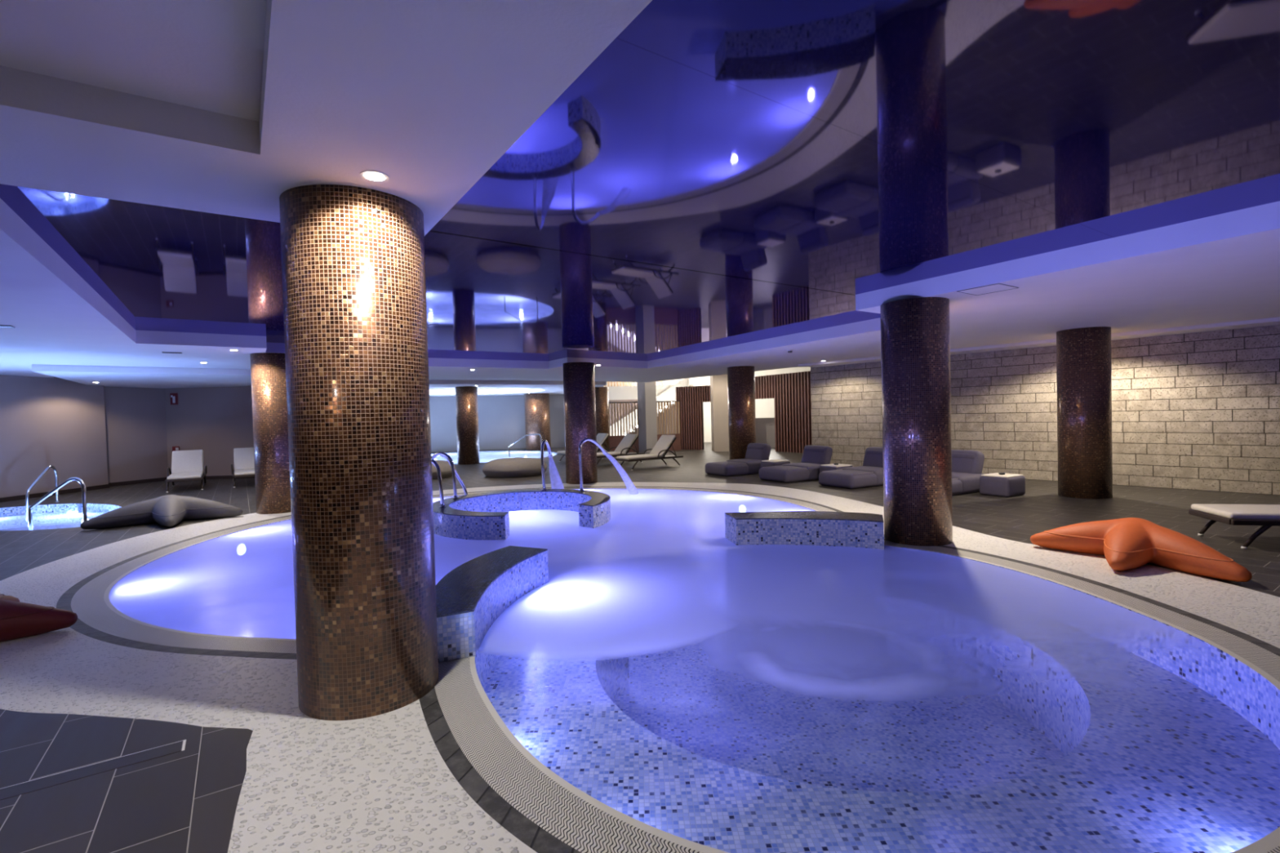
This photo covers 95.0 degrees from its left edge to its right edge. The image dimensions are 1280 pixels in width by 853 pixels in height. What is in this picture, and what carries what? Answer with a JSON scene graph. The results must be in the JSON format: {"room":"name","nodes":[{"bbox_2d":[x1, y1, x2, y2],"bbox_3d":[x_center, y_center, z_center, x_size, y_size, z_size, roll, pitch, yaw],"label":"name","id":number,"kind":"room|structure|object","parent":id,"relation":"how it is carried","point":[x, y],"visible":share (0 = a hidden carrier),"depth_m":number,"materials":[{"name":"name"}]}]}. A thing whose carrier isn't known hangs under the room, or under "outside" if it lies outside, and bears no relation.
{"room":"indoor spa pool","nodes":[
{"label":"indoor spa pool","id":0,"kind":"room"},
{"bbox_2d":[0,374,253,497],"bbox_3d":[-13.361,0.215,11.952,3.882,2.950,31.806,-1,1,12],"label":"wall","id":1,"kind":"structure","parent":0,"point":[97,435],"depth_m":15.92,"materials":[{"name":"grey paint"}]},
{"bbox_2d":[0,475,254,502],"bbox_3d":[-13.199,1.549,16.125,2.738,0.100,5.935,0,2,43],"label":"baseboard","id":2,"kind":"structure","parent":1,"relation":"attached to","point":[228,477],"depth_m":15.41,"materials":[{"name":"black"}]},
{"bbox_2d":[169,393,177,404],"bbox_3d":[-13.745,-0.813,17.306,0.220,0.340,0.018,-1,1,0],"label":"wall sign","id":3,"kind":"object","parent":1,"relation":"attached to","point":[173,397],"visible":1,"depth_m":17.30,"materials":[{"name":"black plastic"}]},
{"bbox_2d":[172,446,179,451],"bbox_3d":[-13.707,0.686,17.325,0.200,0.200,0.041,-1,1,0],"label":"button","id":4,"kind":"object","parent":1,"relation":"attached to","point":[174,448],"visible":0.6,"depth_m":17.31,"materials":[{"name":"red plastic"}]},
{"bbox_2d":[0,0,266,121],"bbox_3d":[-2.073,-1.355,0.332,4.672,0.001,4.777,-1,1,0],"label":"coffer","id":5,"kind":"object","parent":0,"point":[206,55],"visible":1,"depth_m":2.16,"materials":[{"name":"white paint"}]},
{"bbox_2d":[0,0,271,154],"bbox_3d":[-2.071,-1.280,0.334,3.200,0.150,3.600,-2,1,-34],"label":"coffer sides","id":6,"kind":"object","parent":5,"relation":"attached to","point":[20,89],"visible":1,"depth_m":2.44,"materials":[{"name":"white paint"}]},
{"bbox_2d":[31,364,606,386],"bbox_3d":[-8.043,-1.594,22.092,13.600,0.430,21.750,-1,1,0],"label":"low ceiling edge","id":7,"kind":"structure","parent":0,"point":[35,367],"depth_m":12.61,"materials":[{"name":"white paint"}]},
{"bbox_2d":[35,371,604,396],"bbox_3d":[-8.038,-1.379,22.097,13.600,0.001,21.750,-1,1,0],"label":"ceiling","id":8,"kind":"structure","parent":0,"point":[159,380],"depth_m":14.72,"materials":[{"name":"white paint"}]},
{"bbox_2d":[429,387,544,395],"bbox_3d":[-7.293,-1.586,24.368,6.600,0.280,6.600,-1,1,0],"label":"cove","id":9,"kind":"object","parent":8,"relation":"in","point":[504,389],"visible":0.24,"depth_m":27.31,"materials":[{"name":"white paint"}]},
{"bbox_2d":[429,389,540,393],"bbox_3d":[-7.291,-1.526,24.369,6.480,0.039,6.479,-1,1,0],"label":"led strip","id":10,"kind":"object","parent":9,"relation":"attached to","point":[534,389],"visible":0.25,"depth_m":27.17,"materials":[{"name":"white plastic"}]},
{"bbox_2d":[429,394,564,452],"bbox_3d":[-7.326,-0.376,29.220,8.629,3.100,1.191,-2,1,-24],"label":"wall","id":11,"kind":"structure","parent":0,"point":[501,419],"depth_m":29.58,"materials":[{"name":"grey paint"}]},
{"bbox_2d":[0,0,1279,360],"bbox_3d":[0.959,-1.618,6.818,20.000,0.001,20.100,-1,1,0],"label":"ceiling","id":12,"kind":"structure","parent":0,"point":[722,173],"depth_m":3.69,"materials":[{"name":"paint"}]},
{"bbox_2d":[0,0,1279,382],"bbox_3d":[0.013,-1.453,9.622,29.900,0.001,27.300,-1,1,0],"label":"ceiling","id":13,"kind":"structure","parent":0,"point":[428,95],"depth_m":2.83,"materials":[{"name":"white paint"}]},
{"bbox_2d":[0,324,15,328],"bbox_3d":[-7.753,-1.192,6.922,0.500,0.012,0.160,-2,1,-34],"label":"ceiling vent","id":14,"kind":"object","parent":13,"relation":"in","point":[1,326],"visible":1,"depth_m":7.02,"materials":[{"name":"grey metal"}]},
{"bbox_2d":[162,351,182,353],"bbox_3d":[-7.934,-1.251,9.952,0.260,0.012,0.100,-2,1,-34],"label":"ceiling vent","id":15,"kind":"object","parent":13,"relation":"in","point":[162,352],"visible":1,"depth_m":9.93,"materials":[{"name":"grey metal"}]},
{"bbox_2d":[360,170,389,182],"bbox_3d":[-1.353,-1.276,2.993,0.136,0.006,0.136,-1,1,0],"label":"recessed light","id":16,"kind":"object","parent":13,"relation":"in","point":[372,175],"visible":1,"depth_m":2.99,"materials":[{"name":"white plastic"}]},
{"bbox_2d":[956,283,1018,295],"bbox_3d":[3.744,-1.476,6.322,0.436,0.006,0.436,-2,1,-34],"label":"ceiling hatch","id":17,"kind":"object","parent":13,"relation":"attached to","point":[997,287],"visible":1,"depth_m":6.31,"materials":[{"name":"white paint"}]},
{"bbox_2d":[798,316,1279,367],"bbox_3d":[7.700,-1.730,12.588,1.009,0.160,9.527,-2,2,-39],"label":"beam","id":18,"kind":"structure","parent":13,"relation":"attached to","point":[1273,321],"depth_m":10.69,"materials":[{"name":"white paint"}]},
{"bbox_2d":[0,442,1279,852],"bbox_3d":[0.083,1.294,14.530,29.900,0.001,37.000,-1,1,0],"label":"floor","id":19,"kind":"structure","parent":0,"point":[186,801],"depth_m":3.20,"materials":[{"name":"tile"}]},
{"bbox_2d":[0,594,77,641],"bbox_3d":[-5.413,1.442,4.290,1.820,0.406,1.798,-1,1,0],"label":"bean bag","id":20,"kind":"object","parent":19,"relation":"on","point":[18,620],"visible":1,"depth_m":4.51,"materials":[{"name":"red fabric"}]},
{"bbox_2d":[25,465,60,522],"bbox_3d":[-12.652,1.403,12.436,0.089,1.118,0.892,-2,1,-14],"label":"handrail","id":21,"kind":"object","parent":19,"relation":"attached to","point":[27,495],"visible":0.96,"depth_m":12.38,"materials":[{"name":"silver metal"}]},
{"bbox_2d":[27,477,87,530],"bbox_3d":[-9.588,1.393,9.674,0.932,1.097,0.090,-1,1,-2],"label":"handrail","id":22,"kind":"object","parent":19,"relation":"attached to","point":[81,482],"visible":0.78,"depth_m":9.65,"materials":[{"name":"silver metal"}]},
{"bbox_2d":[0,503,120,530],"bbox_3d":[-11.267,2.259,10.942,4.402,1.200,3.169,-1,1,0],"label":"plunge pool","id":23,"kind":"object","parent":19,"relation":"in","point":[91,508],"visible":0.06,"depth_m":12.38,"materials":[{"name":"blue tile"}]},
{"bbox_2d":[0,511,105,530],"bbox_3d":[-11.278,1.829,10.933,4.402,0.001,3.169,-1,1,0],"label":"water","id":24,"kind":"object","parent":23,"relation":"in","point":[59,513],"visible":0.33,"depth_m":11.57,"materials":[{"name":"liquid"}]},
{"bbox_2d":[0,739,186,800],"bbox_3d":[-3.601,1.651,2.042,3.200,0.005,0.118,-2,1,-34],"label":"drain","id":25,"kind":"object","parent":19,"relation":"in","point":[39,784],"visible":1,"depth_m":2.74,"materials":[{"name":"metal"}]},
{"bbox_2d":[80,494,243,529],"bbox_3d":[-7.898,1.371,10.011,1.989,0.435,1.825,-1,1,0],"label":"bean bag","id":26,"kind":"object","parent":19,"relation":"on","point":[167,510],"visible":1,"depth_m":9.55,"materials":[{"name":"grey fabric"}]},
{"bbox_2d":[164,449,206,492],"bbox_3d":[-11.659,1.109,15.089,0.809,0.944,1.992,-2,1,-34],"label":"sun lounger","id":27,"kind":"object","parent":19,"relation":"on","point":[186,465],"visible":1,"depth_m":15.35,"materials":[{"name":"beige fabric"}]},
{"bbox_2d":[166,471,203,479],"bbox_3d":[-11.455,1.233,14.800,0.669,0.083,1.269,-2,1,-34],"label":"seat cushion","id":28,"kind":"object","parent":27,"relation":"on","point":[175,475],"depth_m":14.42,"materials":[{"name":"beige fabric"}]},
{"bbox_2d":[171,449,203,473],"bbox_3d":[-11.941,0.932,15.490,0.669,0.594,0.541,-2,1,-34],"label":"cushion","id":29,"kind":"object","parent":27,"relation":"on","point":[192,460],"depth_m":15.45,"materials":[{"name":"beige fabric"}]},
{"bbox_2d":[231,447,254,488],"bbox_3d":[-10.519,1.065,15.789,0.809,0.944,1.992,-2,1,-34],"label":"sun lounger","id":30,"kind":"object","parent":19,"relation":"on","point":[243,458],"visible":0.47,"depth_m":16.00,"materials":[{"name":"beige fabric"}]},
{"bbox_2d":[233,447,254,470],"bbox_3d":[-10.802,0.889,16.190,0.669,0.594,0.541,-2,1,-34],"label":"cushion","id":31,"kind":"object","parent":30,"relation":"on","point":[243,458],"depth_m":16.09,"materials":[{"name":"beige fabric"}]},
{"bbox_2d":[234,468,254,475],"bbox_3d":[-10.316,1.189,15.500,0.669,0.083,1.269,-2,1,-34],"label":"seat cushion","id":32,"kind":"object","parent":30,"relation":"on","point":[237,471],"depth_m":15.07,"materials":[{"name":"beige fabric"}]},
{"bbox_2d":[431,460,456,479],"bbox_3d":[-6.022,1.177,16.275,1.776,0.472,1.776,-1,1,0],"label":"pouf","id":33,"kind":"object","parent":19,"relation":"on","point":[445,467],"visible":0.23,"depth_m":15.88,"materials":[{"name":"grey fabric"}]},
{"bbox_2d":[455,386,479,464],"bbox_3d":[-6.123,-0.041,20.830,0.750,2.720,0.750,-1,1,0],"label":"column","id":34,"kind":"structure","parent":19,"relation":"on","point":[466,397],"depth_m":20.51,"materials":[{"name":"brown tile"}]},
{"bbox_2d":[431,450,555,454],"bbox_3d":[-7.209,1.719,24.587,7.500,0.900,7.500,-1,1,0],"label":"pool","id":35,"kind":"object","parent":19,"relation":"in","point":[499,451],"visible":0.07,"depth_m":27.99,"materials":[{"name":"blue liquid"}]},
{"bbox_2d":[431,451,556,463],"bbox_3d":[-7.219,1.299,24.579,7.500,0.001,7.500,-1,1,0],"label":"water","id":36,"kind":"object","parent":35,"relation":"in","point":[484,457],"visible":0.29,"depth_m":25.22,"materials":[{"name":"liquid"}]},
{"bbox_2d":[482,457,547,477],"bbox_3d":[-3.473,1.111,16.325,1.776,0.472,1.776,-1,1,0],"label":"pouf","id":37,"kind":"object","parent":19,"relation":"on","point":[517,467],"visible":0.94,"depth_m":15.65,"materials":[{"name":"grey fabric"}]},
{"bbox_2d":[508,434,542,457],"bbox_3d":[-4.327,0.770,22.119,1.300,0.954,0.090,-1,1,0],"label":"handrail","id":38,"kind":"object","parent":19,"relation":"attached to","point":[526,434],"visible":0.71,"depth_m":22.10,"materials":[{"name":"silver metal"}]},
{"bbox_2d":[524,393,551,450],"bbox_3d":[-4.957,-0.229,28.399,1.200,2.720,1.200,-1,1,0],"label":"column","id":39,"kind":"structure","parent":19,"relation":"on","point":[537,412],"depth_m":27.87,"materials":[{"name":"brown tile"}]},
{"bbox_2d":[562,362,597,484],"bbox_3d":[-1.433,-0.083,14.061,0.750,2.850,0.750,-1,1,0],"label":"column","id":40,"kind":"structure","parent":19,"relation":"on","point":[579,380],"depth_m":13.74,"materials":[{"name":"brown tile"}]},
{"bbox_2d":[556,433,614,462],"bbox_3d":[-1.913,0.742,20.782,1.992,0.944,0.809,-2,1,-34],"label":"sun lounger","id":41,"kind":"object","parent":19,"relation":"on","point":[602,438],"visible":0.33,"depth_m":20.85,"materials":[{"name":"beige fabric"}]},
{"bbox_2d":[556,450,597,453],"bbox_3d":[-2.201,0.876,20.584,1.269,0.083,0.669,-2,1,-34],"label":"seat cushion","id":42,"kind":"object","parent":41,"relation":"on","point":[562,451],"depth_m":20.30,"materials":[{"name":"beige fabric"}]},
{"bbox_2d":[595,433,608,450],"bbox_3d":[-1.513,0.550,21.056,0.541,0.594,0.669,-2,1,-34],"label":"cushion","id":43,"kind":"object","parent":41,"relation":"on","point":[602,438],"depth_m":20.91,"materials":[{"name":"beige fabric"}]},
{"bbox_2d":[595,386,609,450],"bbox_3d":[-1.626,-0.215,23.700,0.750,2.720,0.750,-1,1,0],"label":"column","id":44,"kind":"structure","parent":19,"relation":"on","point":[602,406],"depth_m":23.35,"materials":[{"name":"brown tile"}]},
{"bbox_2d":[596,434,643,465],"bbox_3d":[-0.862,0.750,19.132,1.992,0.944,0.809,-2,1,-34],"label":"sun lounger","id":45,"kind":"object","parent":19,"relation":"on","point":[627,442],"visible":0.65,"depth_m":19.21,"materials":[{"name":"beige fabric"}]},
{"bbox_2d":[596,451,626,456],"bbox_3d":[-1.150,0.884,18.934,1.269,0.083,0.669,-2,1,-34],"label":"seat cushion","id":46,"kind":"object","parent":45,"relation":"on","point":[612,453],"depth_m":18.83,"materials":[{"name":"beige fabric"}]},
{"bbox_2d":[614,434,637,453],"bbox_3d":[-0.463,0.558,19.406,0.541,0.594,0.669,-2,1,-34],"label":"cushion","id":47,"kind":"object","parent":45,"relation":"on","point":[627,442],"depth_m":19.28,"materials":[{"name":"beige fabric"}]},
{"bbox_2d":[608,401,639,452],"bbox_3d":[-0.623,0.032,24.668,1.458,2.135,0.125,-2,1,-6],"label":"balustrade","id":48,"kind":"object","parent":19,"relation":"on","point":[615,441],"visible":0.71,"depth_m":24.60,"materials":[{"name":"brown wood"}]},
{"bbox_2d":[0,482,1279,852],"bbox_3d":[-1.113,1.477,7.247,12.501,0.001,13.473,-1,1,0],"label":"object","id":49,"kind":"structure","parent":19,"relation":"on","point":[382,783],"depth_m":3.38,"materials":[{"name":"white stone"}]},
{"bbox_2d":[249,352,291,514],"bbox_3d":[-6.619,0.119,10.721,0.750,2.850,0.750,-1,1,0],"label":"column","id":50,"kind":"structure","parent":49,"relation":"on","point":[268,370],"depth_m":10.38,"materials":[{"name":"brown tile"}]},
{"bbox_2d":[279,184,438,720],"bbox_3d":[-1.647,0.144,3.493,0.762,2.850,0.762,-1,1,0],"label":"column","id":51,"kind":"structure","parent":49,"relation":"on","point":[353,259],"depth_m":3.16,"materials":[{"name":"brown tile"}]},
{"bbox_2d":[880,297,952,546],"bbox_3d":[3.330,-0.058,7.082,0.750,2.850,0.750,-1,1,0],"label":"column","id":52,"kind":"structure","parent":49,"relation":"on","point":[915,339],"depth_m":6.76,"materials":[{"name":"brown tile"}]},
{"bbox_2d":[637,382,657,453],"bbox_3d":[0.309,-0.423,24.597,0.560,3.000,0.560,-2,1,-34],"label":"pillar","id":53,"kind":"structure","parent":19,"relation":"on","point":[646,392],"depth_m":24.38,"materials":[{"name":"grey paint"}]},
{"bbox_2d":[615,435,683,470],"bbox_3d":[0.288,0.754,17.533,1.992,0.944,0.809,-2,1,-34],"label":"sun lounger","id":54,"kind":"object","parent":19,"relation":"on","point":[659,451],"visible":0.96,"depth_m":17.53,"materials":[{"name":"beige plastic"}]},
{"bbox_2d":[616,453,663,459],"bbox_3d":[0.000,0.888,17.335,1.269,0.083,0.669,-2,1,-34],"label":"seat cushion","id":55,"kind":"object","parent":54,"relation":"on","point":[645,456],"depth_m":17.12,"materials":[{"name":"beige fabric"}]},
{"bbox_2d":[649,435,675,455],"bbox_3d":[0.688,0.562,17.807,0.541,0.594,0.669,-2,1,-34],"label":"cushion","id":56,"kind":"object","parent":54,"relation":"on","point":[664,442],"depth_m":17.69,"materials":[{"name":"beige fabric"}]},
{"bbox_2d":[609,377,688,435],"bbox_3d":[0.359,-0.647,26.843,3.950,3.350,1.300,-1,1,0],"label":"staircase","id":57,"kind":"structure","parent":19,"relation":"on","point":[669,394],"depth_m":27.42,"materials":[{"name":"white paint"}]},
{"bbox_2d":[56,486,1279,852],"bbox_3d":[-1.131,1.474,7.421,10.548,0.001,11.649,-1,1,0],"label":"floor border","id":58,"kind":"object","parent":19,"relation":"on","point":[514,822],"visible":0.74,"depth_m":3.30,"materials":[{"name":"tile"}]},
{"bbox_2d":[656,400,680,451],"bbox_3d":[1.175,-0.021,25.020,1.230,2.135,0.125,-2,1,-27],"label":"balustrade","id":59,"kind":"object","parent":19,"relation":"on","point":[677,444],"visible":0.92,"depth_m":25.03,"materials":[{"name":"brown wood"}]},
{"bbox_2d":[675,385,711,449],"bbox_3d":[2.391,-0.368,25.406,1.792,2.750,0.160,-1,1,30],"label":"slatted screen","id":60,"kind":"object","parent":19,"relation":"on","point":[691,398],"visible":0.77,"depth_m":25.43,"materials":[{"name":"brown wood"}]},
{"bbox_2d":[109,488,1279,852],"bbox_3d":[-1.118,1.977,7.431,9.938,0.994,11.039,-1,1,0],"label":"swimming pool","id":61,"kind":"object","parent":19,"relation":"in","point":[1149,744],"visible":0.38,"depth_m":3.73,"materials":[{"name":"blue tile"}]},
{"bbox_2d":[435,546,548,688],"bbox_3d":[-1.296,1.877,4.888,0.611,1.310,2.049,-1,1,7],"label":"divider","id":62,"kind":"object","parent":61,"relation":"on","point":[472,596],"visible":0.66,"depth_m":4.55,"materials":[{"name":"tile"}]},
{"bbox_2d":[432,488,610,540],"bbox_3d":[-1.815,1.801,9.119,2.738,1.310,2.738,-1,1,0],"label":"divider","id":63,"kind":"object","parent":61,"relation":"on","point":[485,516],"visible":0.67,"depth_m":8.84,"materials":[{"name":"tile"}]},
{"bbox_2d":[431,458,445,507],"bbox_3d":[-3.173,1.021,8.698,0.646,1.157,0.089,-1,1,16],"label":"handrail","id":64,"kind":"object","parent":63,"relation":"attached to","point":[437,468],"visible":0.4,"depth_m":8.61,"materials":[{"name":"silver metal"}]},
{"bbox_2d":[431,452,467,498],"bbox_3d":[-3.221,0.995,9.796,0.621,1.166,0.640,-1,1,0],"label":"handrail","id":65,"kind":"object","parent":63,"relation":"attached to","point":[446,456],"visible":0.7,"depth_m":9.54,"materials":[{"name":"silver metal"}]},
{"bbox_2d":[540,440,552,490],"bbox_3d":[-1.657,0.675,10.505,0.110,0.877,0.612,-1,1,6],"label":"spout","id":66,"kind":"object","parent":63,"relation":"attached to","point":[544,442],"visible":1,"depth_m":10.25,"materials":[{"name":"silver metal"}]},
{"bbox_2d":[548,457,564,488],"bbox_3d":[-1.545,1.017,11.068,0.299,0.927,0.581,-1,1,0],"label":"water jet","id":67,"kind":"object","parent":66,"relation":"attached to","point":[555,479],"visible":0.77,"depth_m":10.93,"materials":[{"name":"clear liquid"}]},
{"bbox_2d":[578,437,606,491],"bbox_3d":[-0.828,0.644,10.239,0.110,0.906,0.694,-1,2,37],"label":"spout","id":68,"kind":"object","parent":63,"relation":"on","point":[604,451],"visible":1,"depth_m":10.00,"materials":[{"name":"silver metal"}]},
{"bbox_2d":[604,452,638,494],"bbox_3d":[-0.333,0.940,11.223,0.180,1.029,1.564,-1,1,16],"label":"water jet","id":69,"kind":"object","parent":68,"relation":"attached to","point":[628,483],"visible":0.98,"depth_m":11.32,"materials":[{"name":"clear liquid"}]},
{"bbox_2d":[109,488,1190,698],"bbox_3d":[-1.131,1.486,7.421,9.838,0.001,10.939,-1,1,0],"label":"pool water","id":70,"kind":"object","parent":61,"relation":"in","point":[664,572],"visible":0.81,"depth_m":5.18,"materials":[{"name":"liquid"}]},
{"bbox_2d":[71,486,1279,852],"bbox_3d":[-1.131,1.477,7.421,10.358,0.006,11.459,-1,1,0],"label":"overflow grating","id":71,"kind":"object","parent":61,"relation":"on","point":[582,822],"visible":0.74,"depth_m":3.31,"materials":[{"name":"white plastic"}]},
{"bbox_2d":[724,511,884,550],"bbox_3d":[1.999,1.744,7.218,1.892,1.310,0.646,-1,1,15],"label":"divider","id":72,"kind":"object","parent":61,"relation":"on","point":[820,528],"visible":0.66,"depth_m":7.02,"materials":[{"name":"tile"}]},
{"bbox_2d":[710,373,728,451],"bbox_3d":[3.286,-0.591,24.195,0.620,3.200,0.850,-1,1,0],"label":"pillar","id":73,"kind":"structure","parent":19,"relation":"on","point":[718,384],"depth_m":23.78,"materials":[{"name":"beige paint"}]},
{"bbox_2d":[705,443,771,476],"bbox_3d":[2.564,0.838,15.206,1.613,0.756,0.958,-2,1,-29],"label":"daybed","id":74,"kind":"object","parent":19,"relation":"on","point":[756,453],"visible":0.89,"depth_m":14.91,"materials":[{"name":"grey fabric"}]},
{"bbox_2d":[727,365,755,459],"bbox_3d":[2.865,-0.244,16.500,0.750,2.850,0.750,-1,1,0],"label":"column","id":75,"kind":"structure","parent":19,"relation":"on","point":[740,380],"depth_m":16.17,"materials":[{"name":"brown tile"}]},
{"bbox_2d":[755,417,775,447],"bbox_3d":[5.359,0.271,25.914,2.400,1.300,0.060,-1,1,30],"label":"wall panel","id":76,"kind":"object","parent":19,"relation":"on","point":[765,427],"visible":0.21,"depth_m":25.78,"materials":[{"name":"grey paint"}]},
{"bbox_2d":[760,459,790,467],"bbox_3d":[3.377,1.027,14.627,0.578,0.362,0.538,-2,1,-29],"label":"ottoman","id":77,"kind":"object","parent":19,"relation":"on","point":[771,462],"visible":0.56,"depth_m":14.47,"materials":[{"name":"grey fabric"}]},
{"bbox_2d":[754,370,812,453],"bbox_3d":[5.180,-0.533,23.422,0.160,3.020,4.736,-2,1,-30],"label":"slatted screen","id":78,"kind":"object","parent":19,"relation":"on","point":[791,392],"visible":0.56,"depth_m":22.36,"materials":[{"name":"brown wood"}]},
{"bbox_2d":[759,444,832,483],"bbox_3d":[3.645,0.844,13.626,1.613,0.756,0.958,-2,1,-29],"label":"daybed","id":79,"kind":"object","parent":19,"relation":"on","point":[813,455],"visible":0.9,"depth_m":13.36,"materials":[{"name":"grey fabric"}]},
{"bbox_2d":[819,463,853,472],"bbox_3d":[4.378,1.034,13.077,0.578,0.362,0.538,-2,1,-29],"label":"ottoman","id":80,"kind":"object","parent":19,"relation":"on","point":[832,466],"visible":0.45,"depth_m":12.94,"materials":[{"name":"grey fabric"}]},
{"bbox_2d":[818,447,883,488],"bbox_3d":[4.645,0.845,12.357,1.613,0.756,0.958,-2,1,-29],"label":"daybed","id":81,"kind":"object","parent":19,"relation":"on","point":[871,473],"visible":0.67,"depth_m":12.00,"materials":[{"name":"grey fabric"}]},
{"bbox_2d":[951,449,984,495],"bbox_3d":[5.616,0.850,10.957,1.613,0.756,0.958,-2,1,-29],"label":"daybed","id":82,"kind":"object","parent":19,"relation":"on","point":[966,465],"visible":0.31,"depth_m":10.91,"materials":[{"name":"grey fabric"}]},
{"bbox_2d":[979,472,1025,497],"bbox_3d":[6.449,1.037,10.447,0.578,0.362,0.538,-2,1,-29],"label":"ottoman","id":83,"kind":"object","parent":19,"relation":"on","point":[1008,485],"visible":0.99,"depth_m":10.26,"materials":[{"name":"grey fabric"}]},
{"bbox_2d":[1056,326,1112,498],"bbox_3d":[7.627,-0.230,10.081,0.750,2.850,0.750,-1,1,0],"label":"column","id":84,"kind":"structure","parent":19,"relation":"on","point":[1083,355],"depth_m":9.78,"materials":[{"name":"brown tile"}]},
{"bbox_2d":[1030,517,1252,582],"bbox_3d":[4.983,1.149,5.891,1.218,0.396,1.787,-1,1,0],"label":"bean bag","id":85,"kind":"object","parent":19,"relation":"on","point":[1126,544],"visible":1,"depth_m":5.62,"materials":[{"name":"orange leather"}]},
{"bbox_2d":[1188,503,1279,549],"bbox_3d":[7.357,0.808,6.362,1.992,0.944,0.809,-1,1,14],"label":"sun lounger","id":86,"kind":"object","parent":19,"relation":"on","point":[1266,516],"visible":1,"depth_m":6.35,"materials":[{"name":"beige fabric"}]},
{"bbox_2d":[1191,503,1279,519],"bbox_3d":[7.017,0.938,6.450,1.269,0.083,0.669,-1,1,14],"label":"seat cushion","id":87,"kind":"object","parent":86,"relation":"on","point":[1215,511],"depth_m":6.45,"materials":[{"name":"beige fabric"}]},
{"bbox_2d":[0,198,1279,368],"bbox_3d":[0.600,-1.466,4.747,10.320,0.200,21.475,-2,1,-29],"label":"ceiling trim","id":88,"kind":"structure","parent":0,"point":[1265,217],"depth_m":5.98,"materials":[{"name":"white paint"}]},
{"bbox_2d":[608,399,675,434],"bbox_3d":[0.347,-0.138,27.623,4.600,2.300,0.100,-1,1,0],"label":"wall","id":89,"kind":"structure","parent":0,"point":[629,400],"depth_m":27.56,"materials":[{"name":"brown paint"}]},
{"bbox_2d":[608,384,693,399],"bbox_3d":[0.309,-1.606,27.573,4.400,0.620,0.120,-1,1,0],"label":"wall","id":90,"kind":"structure","parent":0,"point":[615,393],"depth_m":27.51,"materials":[{"name":"beige paint"}]},
{"bbox_2d":[603,367,810,442],"bbox_3d":[5.671,-1.204,31.485,18.600,4.000,0.001,-1,1,0],"label":"wall","id":91,"kind":"structure","parent":0,"point":[765,407],"depth_m":31.48,"materials":[{"name":"beige paint"}]},
{"bbox_2d":[810,324,1279,495],"bbox_3d":[9.947,-0.344,10.277,0.005,2.950,16.423,-2,2,-38],"label":"wall","id":92,"kind":"structure","parent":0,"point":[1198,411],"depth_m":11.06,"materials":[{"name":"brick"}]},
{"label":"ceiling","id":93,"kind":"structure","parent":0,"visible":0},
{"bbox_2d":[604,381,662,386],"bbox_3d":[-0.307,-2.368,28.607,2.834,0.950,0.080,-2,1,-4],"label":"upper slats","id":94,"kind":"object","parent":93,"relation":"attached to","point":[607,381],"visible":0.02,"depth_m":28.55,"materials":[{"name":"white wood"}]},
{"label":"cove","id":95,"kind":"object","parent":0,"visible":0},
{"bbox_2d":[429,387,502,389],"bbox_3d":[-7.294,-1.656,24.367,4.700,0.001,4.700,-1,1,0],"label":"disc","id":96,"kind":"object","parent":95,"relation":"attached to","point":[438,388],"visible":0.18,"depth_m":25.90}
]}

